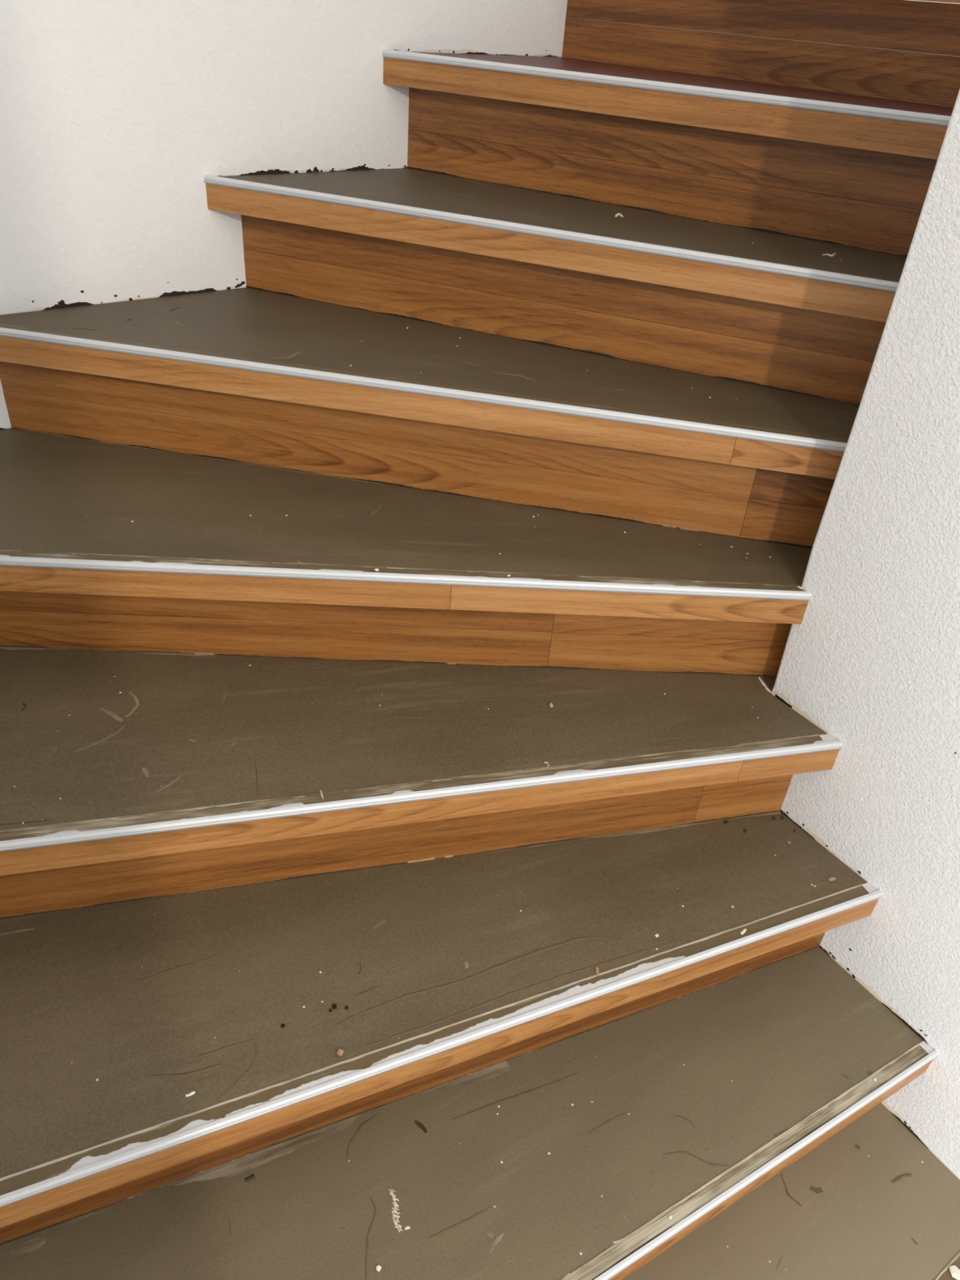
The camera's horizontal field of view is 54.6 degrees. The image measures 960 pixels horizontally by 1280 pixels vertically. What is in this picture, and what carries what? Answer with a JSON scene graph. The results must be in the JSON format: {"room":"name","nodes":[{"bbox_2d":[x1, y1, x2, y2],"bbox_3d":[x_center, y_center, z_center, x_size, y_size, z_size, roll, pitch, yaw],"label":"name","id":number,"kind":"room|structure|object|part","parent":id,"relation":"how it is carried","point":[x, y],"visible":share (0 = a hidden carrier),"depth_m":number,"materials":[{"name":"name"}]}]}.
{"room":"staircase","nodes":[
{"label":"staircase","id":0,"kind":"room"},
{"bbox_2d":[711,88,959,1179],"bbox_3d":[2.371,-0.479,-0.187,2.136,4.400,3.778,-21,42,-32],"label":"wall","id":1,"kind":"structure","parent":0,"point":[872,661],"depth_m":1.21,"materials":[{"name":"paint"}]},
{"bbox_3d":[-0.095,2.340,-0.568,4.234,0.100,3.500,-21,42,-32],"label":"floor","id":2,"kind":"structure","parent":0,"visible":0},
{"bbox_2d":[622,1102,959,1279],"bbox_3d":[0.150,0.923,1.117,1.202,0.052,0.351,-20,42,-31],"label":"stair step","id":3,"kind":"structure","parent":2,"relation":"on","point":[837,1211],"depth_m":1.28,"materials":[{"name":"brown concrete"}]},
{"bbox_2d":[0,946,938,1279],"bbox_3d":[0.038,0.750,1.154,1.287,0.179,0.358,-11,38,-21],"label":"stair step","id":4,"kind":"structure","parent":3,"relation":"on","point":[802,1044],"depth_m":1.16,"materials":[{"name":"brown concrete"}]},
{"bbox_2d":[244,1173,254,1182],"bbox_3d":[-0.276,0.644,1.114,0.012,0.003,0.006,-16,40,-26],"label":"chip","id":5,"kind":"object","parent":4,"relation":"on","point":[251,1177],"visible":1,"depth_m":1.11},
{"bbox_2d":[375,1265,381,1271],"bbox_3d":[-0.114,0.705,1.045,0.006,0.004,0.006,-22,43,-33],"label":"crumb","id":6,"kind":"object","parent":4,"relation":"on","point":[378,1268],"visible":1,"depth_m":1.04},
{"bbox_2d":[388,1189,402,1232],"bbox_3d":[-0.099,0.672,1.097,0.011,0.001,0.049,-4,36,-12],"label":"paint scrape","id":7,"kind":"object","parent":4,"relation":"on","point":[394,1199],"visible":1,"depth_m":1.10,"materials":[{"name":"white paint"}]},
{"bbox_2d":[414,1120,426,1133],"bbox_3d":[-0.074,0.615,1.178,0.021,0.003,0.006,29,41,30],"label":"chip","id":8,"kind":"object","parent":4,"relation":"on","point":[420,1125],"visible":1,"depth_m":1.18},
{"bbox_2d":[0,813,882,1245],"bbox_3d":[-0.108,0.494,1.195,1.390,0.180,0.375,-5,36,-13],"label":"stair step","id":9,"kind":"structure","parent":4,"relation":"on","point":[441,975],"depth_m":1.15,"materials":[{"name":"brown wood"}]},
{"bbox_2d":[185,1091,195,1097],"bbox_3d":[-0.316,0.495,1.015,0.010,0.002,0.004,-18,41,-29],"label":"flake","id":10,"kind":"object","parent":9,"relation":"on","point":[191,1093],"visible":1,"depth_m":1.01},
{"bbox_2d":[332,1004,337,1008],"bbox_3d":[-0.174,0.438,1.111,0.006,0.004,0.006,14,36,13],"label":"crumb","id":11,"kind":"object","parent":9,"relation":"on","point":[334,1006],"visible":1,"depth_m":1.11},
{"bbox_2d":[336,1048,343,1056],"bbox_3d":[-0.160,0.471,1.064,0.008,0.006,0.007,12,36,10],"label":"pebble","id":12,"kind":"object","parent":9,"relation":"on","point":[340,1051],"visible":1,"depth_m":1.06,"materials":[{"name":"stone"}]},
{"bbox_2d":[0,648,843,918],"bbox_3d":[-0.295,0.221,1.250,1.598,0.183,0.428,2,35,-4],"label":"stair step","id":13,"kind":"structure","parent":9,"relation":"on","point":[204,773],"depth_m":1.25,"materials":[{"name":"brown wood"}]},
{"bbox_2d":[13,664,758,823],"bbox_3d":[-0.108,0.086,1.309,0.990,0.001,0.269,-6,36,-15],"label":"plaster dust","id":14,"kind":"object","parent":13,"relation":"on","point":[250,664],"visible":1,"depth_m":1.30,"materials":[{"name":"white"}]},
{"bbox_2d":[0,427,812,676],"bbox_3d":[-0.293,-0.138,1.448,1.728,0.184,0.420,2,35,-4],"label":"stair step","id":15,"kind":"structure","parent":13,"relation":"on","point":[193,573],"depth_m":1.34,"materials":[{"name":"brown wood"}]},
{"bbox_3d":[-0.295,-0.090,1.229,1.500,0.012,0.007,2,35,-4],"label":"edge trim","id":16,"kind":"part","parent":15,"relation":"part of","materials":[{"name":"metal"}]},
{"bbox_2d":[0,287,859,548],"bbox_3d":[-0.045,-0.383,1.511,1.513,0.184,0.374,10,35,7],"label":"stair step","id":17,"kind":"structure","parent":15,"relation":"on","point":[246,375],"depth_m":1.40,"materials":[{"name":"brown wood"}]},
{"bbox_3d":[-0.136,-0.362,1.320,1.387,0.012,0.007,10,35,7],"label":"edge trim","id":18,"kind":"part","parent":17,"relation":"part of","materials":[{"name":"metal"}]},
{"bbox_2d":[203,168,906,404],"bbox_3d":[0.207,-0.600,1.534,1.303,0.185,0.343,16,37,16],"label":"stair step","id":19,"kind":"structure","parent":17,"relation":"on","point":[683,294],"depth_m":1.44,"materials":[{"name":"brown wood"}]},
{"bbox_3d":[0.105,-0.598,1.367,1.205,0.012,0.007,16,37,16],"label":"edge trim","id":20,"kind":"part","parent":19,"relation":"part of","materials":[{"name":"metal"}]},
{"bbox_2d":[382,48,954,257],"bbox_3d":[0.430,-0.825,1.561,1.185,0.187,0.383,22,38,23],"label":"stair step","id":21,"kind":"structure","parent":19,"relation":"on","point":[843,169],"depth_m":1.47,"materials":[{"name":"brown wood"}]},
{"bbox_3d":[0.310,-0.821,1.389,1.114,0.012,0.007,22,38,23],"label":"edge trim","id":22,"kind":"part","parent":21,"relation":"part of","materials":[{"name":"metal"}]},
{"bbox_2d":[561,0,959,106],"bbox_3d":[0.538,-0.982,1.482,1.062,0.180,0.062,30,42,31],"label":"stair step","id":23,"kind":"structure","parent":21,"relation":"on","point":[917,26],"depth_m":1.54,"materials":[{"name":"brown wood"}]},
{"bbox_2d":[822,253,835,256],"bbox_3d":[0.514,-0.563,1.360,0.031,0.002,0.013,-21,42,-32],"label":"wood splinter","id":24,"kind":"object","parent":19,"relation":"on","point":[833,254],"visible":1,"depth_m":1.36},
{"bbox_3d":[-0.136,0.200,1.150,1.324,0.012,0.007,-5,36,-13],"label":"edge trim","id":25,"kind":"part","parent":13,"relation":"part of","materials":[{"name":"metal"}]},
{"bbox_2d":[96,841,815,1080],"bbox_3d":[0.029,0.407,1.182,0.969,0.002,0.135,-9,37,-18],"label":"plaster dust","id":26,"kind":"object","parent":9,"relation":"on","point":[656,948],"visible":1,"depth_m":1.21,"materials":[{"name":"white"}]},
{"bbox_2d":[595,966,599,976],"bbox_3d":[0.148,0.419,1.177,0.005,0.003,0.015,2,35,-3],"label":"crumb","id":27,"kind":"object","parent":9,"relation":"on","point":[597,967],"visible":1,"depth_m":1.18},
{"bbox_2d":[739,928,746,934],"bbox_3d":[0.352,0.389,1.243,0.012,0.003,0.005,-21,42,-32],"label":"flake","id":28,"kind":"object","parent":9,"relation":"on","point":[744,931],"visible":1,"depth_m":1.24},
{"bbox_2d":[827,876,835,881],"bbox_3d":[0.502,0.341,1.329,0.014,0.004,0.006,-6,36,-14],"label":"crumb","id":29,"kind":"object","parent":9,"relation":"on","point":[832,878],"visible":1,"depth_m":1.33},
{"bbox_2d":[348,1064,733,1254],"bbox_3d":[0.106,0.652,1.149,0.518,0.002,0.190,-5,36,-14],"label":"plaster dust","id":30,"kind":"object","parent":4,"relation":"on","point":[497,1113],"visible":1,"depth_m":1.16,"materials":[{"name":"white"}]},
{"bbox_3d":[0.124,0.729,1.048,1.206,0.012,0.007,-16,40,-26],"label":"edge trim","id":31,"kind":"part","parent":4,"relation":"part of","materials":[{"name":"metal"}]},
{"bbox_2d":[949,1265,959,1279],"bbox_3d":[0.636,0.844,1.241,0.020,0.007,0.016,19,37,20],"label":"crumb","id":32,"kind":"object","parent":3,"relation":"on","point":[955,1272],"visible":1,"depth_m":1.24,"materials":[{"name":"white"}]}
]}

